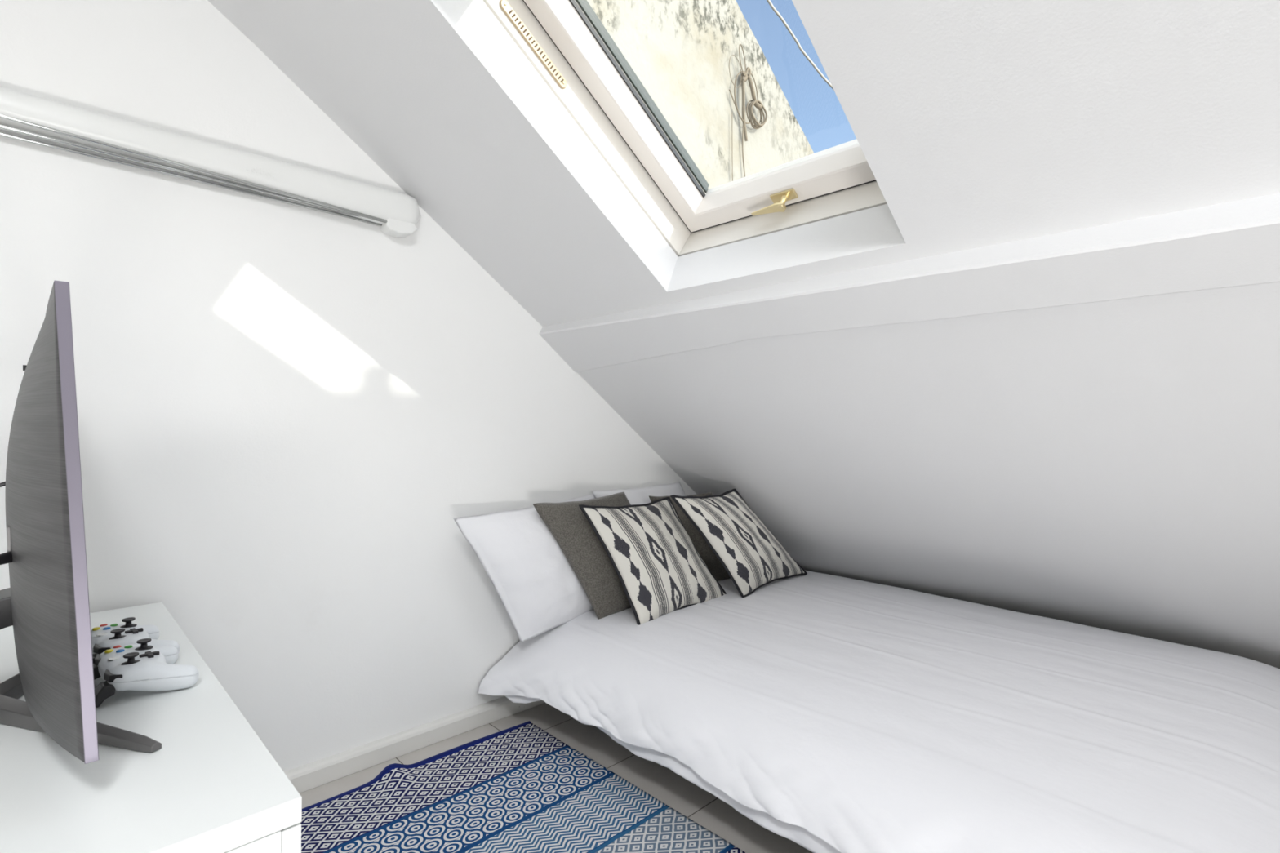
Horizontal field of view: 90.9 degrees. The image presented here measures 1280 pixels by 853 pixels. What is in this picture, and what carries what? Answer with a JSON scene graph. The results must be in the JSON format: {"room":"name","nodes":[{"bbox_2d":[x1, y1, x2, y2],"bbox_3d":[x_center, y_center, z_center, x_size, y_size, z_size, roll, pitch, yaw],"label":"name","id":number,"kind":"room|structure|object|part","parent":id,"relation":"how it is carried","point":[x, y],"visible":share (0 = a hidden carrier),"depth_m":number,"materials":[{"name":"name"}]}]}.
{"room":"bedroom","nodes":[
{"label":"bedroom","id":0,"kind":"room"},
{"bbox_2d":[0,0,696,772],"bbox_3d":[-0.715,-0.279,1.892,5.000,3.050,0.120,0,0,-44],"label":"wall","id":1,"kind":"structure","parent":0,"point":[287,414],"depth_m":1.60,"materials":[{"name":"white paint"}]},
{"bbox_2d":[0,86,421,237],"bbox_3d":[-1.201,-0.605,1.296,1.572,0.123,0.059,0,0,-44],"label":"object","id":2,"kind":"object","parent":1,"relation":"attached to","point":[397,214],"visible":1,"depth_m":1.45,"materials":[{"name":"white plastic"}]},
{"bbox_3d":[-1.238,-0.590,1.257,1.465,0.041,0.009,0,0,-44],"label":"rod","id":3,"kind":"part","parent":2,"relation":"part of","materials":[{"name":"silver metal"}]},
{"bbox_3d":[-1.248,-0.579,1.267,1.465,0.031,0.008,0,0,-44],"label":"rod","id":4,"kind":"part","parent":2,"relation":"part of","materials":[{"name":"silver metal"}]},
{"bbox_3d":[-1.227,-0.605,1.246,1.465,0.080,0.008,0,0,-44],"label":"rod","id":5,"kind":"part","parent":2,"relation":"part of","materials":[{"name":"silver metal"}]},
{"bbox_2d":[208,0,275,40],"bbox_3d":[-0.272,-1.071,-0.551,2.243,1.245,4.000,0,0,-44],"label":"ceiling","id":6,"kind":"structure","parent":1,"relation":"attached to","point":[247,15],"depth_m":1.49,"materials":[{"name":"white paint"}]},
{"bbox_2d":[284,696,545,793],"bbox_3d":[-0.796,0.918,1.724,4.450,0.057,0.028,0,0,-44],"label":"baseboard","id":7,"kind":"structure","parent":1,"relation":"attached to","point":[317,773],"depth_m":1.81,"materials":[{"name":"paint"}]},
{"bbox_2d":[299,702,813,852],"bbox_3d":[0.709,1.112,0.418,4.800,0.300,4.000,0,0,-44],"label":"floor","id":8,"kind":"structure","parent":0,"point":[660,782],"depth_m":1.70,"materials":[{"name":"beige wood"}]},
{"bbox_2d":[0,602,302,852],"bbox_3d":[-0.901,0.676,0.892,0.483,0.550,1.026,0,0,-44],"label":"dresser","id":9,"kind":"object","parent":8,"relation":"on","point":[212,785],"visible":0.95,"depth_m":0.71,"materials":[{"name":"white paint"}]},
{"bbox_2d":[0,280,161,764],"bbox_3d":[-0.915,0.124,0.841,0.382,0.552,0.720,0,0,-44],"label":"television","id":10,"kind":"object","parent":9,"relation":"on","point":[46,602],"visible":0.99,"depth_m":0.69,"materials":[{"name":"plastic"}]},
{"bbox_3d":[-0.791,0.146,0.795,0.009,0.041,0.020,0,0,-44],"label":"mount plate","id":11,"kind":"part","parent":10,"relation":"part of","materials":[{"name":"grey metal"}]},
{"bbox_3d":[-0.967,0.384,1.041,0.030,0.030,0.347,0,0,-19],"label":"stand leg","id":12,"kind":"part","parent":10,"relation":"part of","materials":[{"name":"grey metal"}]},
{"bbox_3d":[-0.754,0.386,0.829,0.325,0.030,0.030,0,0,17],"label":"stand leg","id":13,"kind":"part","parent":10,"relation":"part of","materials":[{"name":"grey metal"}]},
{"bbox_2d":[90,617,179,663],"bbox_3d":[-0.885,0.368,1.083,0.160,0.062,0.124,1,0,40],"label":"game controller","id":14,"kind":"object","parent":9,"relation":"on","point":[105,637],"visible":0.58,"depth_m":1.06,"materials":[{"name":"white plastic"}]},
{"bbox_2d":[93,638,199,707],"bbox_3d":[-0.775,0.369,0.976,0.160,0.062,0.124,1,0,42],"label":"game controller","id":15,"kind":"object","parent":9,"relation":"on","point":[143,667],"visible":1,"depth_m":0.94,"materials":[{"name":"white plastic"}]},
{"bbox_3d":[-0.555,0.555,0.867,0.020,0.243,0.510,0,0,-44],"label":"drawer","id":16,"kind":"part","parent":9,"relation":"part of","materials":[{"name":"white paint"}]},
{"bbox_2d":[300,720,745,852],"bbox_3d":[0.058,0.938,0.930,0.906,0.032,2.144,0,0,-44],"label":"rug","id":17,"kind":"object","parent":8,"relation":"on","point":[519,788],"visible":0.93,"depth_m":1.55,"materials":[{"name":"blue fabric"}]},
{"bbox_3d":[0.767,0.832,1.869,1.220,0.245,1.910,0,0,-44],"label":"bed","id":18,"kind":"object","parent":8,"relation":"on","visible":0},
{"bbox_2d":[504,695,839,852],"bbox_3d":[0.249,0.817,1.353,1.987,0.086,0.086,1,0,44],"label":"mattress","id":19,"kind":"object","parent":18,"relation":"on","point":[798,835],"visible":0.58,"depth_m":1.41,"materials":[{"name":"white fabric"}]},
{"bbox_2d":[477,570,1279,852],"bbox_3d":[0.731,0.768,1.809,1.531,0.273,2.001,0,0,-44],"label":"duvet","id":20,"kind":"object","parent":18,"relation":"on","point":[859,716],"visible":0.85,"depth_m":1.47,"materials":[{"name":"white fabric"}]},
{"bbox_2d":[453,493,595,643],"bbox_3d":[-0.284,0.467,2.100,0.102,0.438,0.732,1,0,38],"label":"pillow","id":21,"kind":"object","parent":20,"relation":"on","point":[540,591],"visible":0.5,"depth_m":1.99,"materials":[{"name":"white fabric"}]},
{"bbox_2d":[533,492,631,619],"bbox_3d":[-0.079,0.452,2.230,0.675,0.421,0.117,0,0,-44],"label":"cushion","id":22,"kind":"object","parent":20,"relation":"on","point":[590,562],"visible":0.44,"depth_m":2.11,"materials":[{"name":"grey fabric"}]},
{"bbox_2d":[591,481,685,505],"bbox_3d":[0.104,0.440,2.523,0.705,0.415,0.104,0,0,-44],"label":"pillow","id":23,"kind":"object","parent":20,"relation":"on","point":[634,495],"visible":0.09,"depth_m":2.46,"materials":[{"name":"white fabric"}]},
{"bbox_2d":[578,496,726,625],"bbox_3d":[0.064,0.460,2.226,0.623,0.410,0.182,0,0,-44],"label":"cushion","id":24,"kind":"object","parent":20,"relation":"on","point":[660,571],"visible":0.92,"depth_m":2.14,"materials":[{"name":"fabric"}]},
{"bbox_2d":[648,492,729,581],"bbox_3d":[0.287,0.453,2.538,0.581,0.381,0.054,0,0,-34],"label":"cushion","id":25,"kind":"object","parent":20,"relation":"on","point":[710,559],"visible":0.19,"depth_m":2.48,"materials":[{"name":"grey fabric"}]},
{"bbox_2d":[670,488,807,597],"bbox_3d":[0.427,0.437,2.415,0.785,0.397,0.105,0,0,-37],"label":"cushion","id":26,"kind":"object","parent":20,"relation":"on","point":[753,558],"visible":1,"depth_m":2.33,"materials":[{"name":"fabric"}]},
{"bbox_2d":[251,0,1279,326],"bbox_3d":[0.795,-0.746,0.482,1.036,0.836,4.000,0,0,-44],"label":"ceiling","id":27,"kind":"structure","parent":0,"point":[976,123],"depth_m":1.10,"materials":[{"name":"white paint"}]},
{"bbox_2d":[483,0,887,256],"bbox_3d":[0.127,-0.783,1.301,0.872,0.684,0.756,0,0,-44],"label":"window","id":28,"kind":"structure","parent":27,"relation":"attached to","point":[566,42],"depth_m":1.51,"materials":[{"name":"white paint"}]},
{"bbox_2d":[499,0,566,88],"bbox_3d":[-0.234,-0.845,1.400,0.178,0.131,0.005,0,0,-44],"label":"vent grille","id":29,"kind":"object","parent":28,"relation":"attached to","point":[526,26],"depth_m":1.40,"materials":[{"name":"brown"}]},
{"bbox_3d":[0.311,-0.524,1.531,0.025,0.020,0.095,0,0,-44],"label":"lever","id":30,"kind":"part","parent":28,"relation":"part of","materials":[{"name":"gold metal"}]},
{"bbox_3d":[0.346,-0.553,1.517,0.024,0.019,0.066,0,0,-44],"label":"handle","id":31,"kind":"part","parent":28,"relation":"part of","materials":[{"name":"gold metal"}]},
{"bbox_2d":[577,281,1279,668],"bbox_3d":[1.781,0.298,1.445,1.972,1.524,4.000,0,0,-44],"label":"wall","id":32,"kind":"structure","parent":0,"point":[1113,465],"depth_m":1.68,"materials":[{"name":"white paint"}]},
{"bbox_2d":[538,192,1279,372],"bbox_3d":[1.108,-0.276,0.789,0.219,0.188,4.001,0,0,-44],"label":"ceiling beam","id":33,"kind":"structure","parent":32,"relation":"attached to","point":[1234,243],"depth_m":1.19,"materials":[{"name":"white paint"}]},
{"label":"outside","id":34,"kind":"structure","parent":0,"visible":0},
{"bbox_2d":[766,0,834,90],"bbox_3d":[1.949,-3.107,5.464,4.606,1.017,0.018,0,0,-44],"label":"overhead wire","id":35,"kind":"object","parent":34,"point":[774,9],"visible":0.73,"depth_m":4.73,"materials":[{"name":"beige"}]},
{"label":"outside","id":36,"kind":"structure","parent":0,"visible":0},
{"bbox_2d":[586,0,813,189],"bbox_3d":[0.364,-1.412,3.222,10.000,8.714,0.250,0,0,-44],"label":"wall","id":37,"kind":"structure","parent":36,"point":[680,51],"depth_m":3.01,"materials":[{"name":"paint"}]},
{"bbox_2d":[728,44,767,181],"bbox_3d":[0.541,-1.325,3.178,0.293,1.142,0.038,0,0,-41],"label":"cable bundle","id":38,"kind":"object","parent":37,"relation":"hanging from","point":[745,76],"visible":0.93,"depth_m":3.17,"materials":[{"name":"brown"}]}
]}

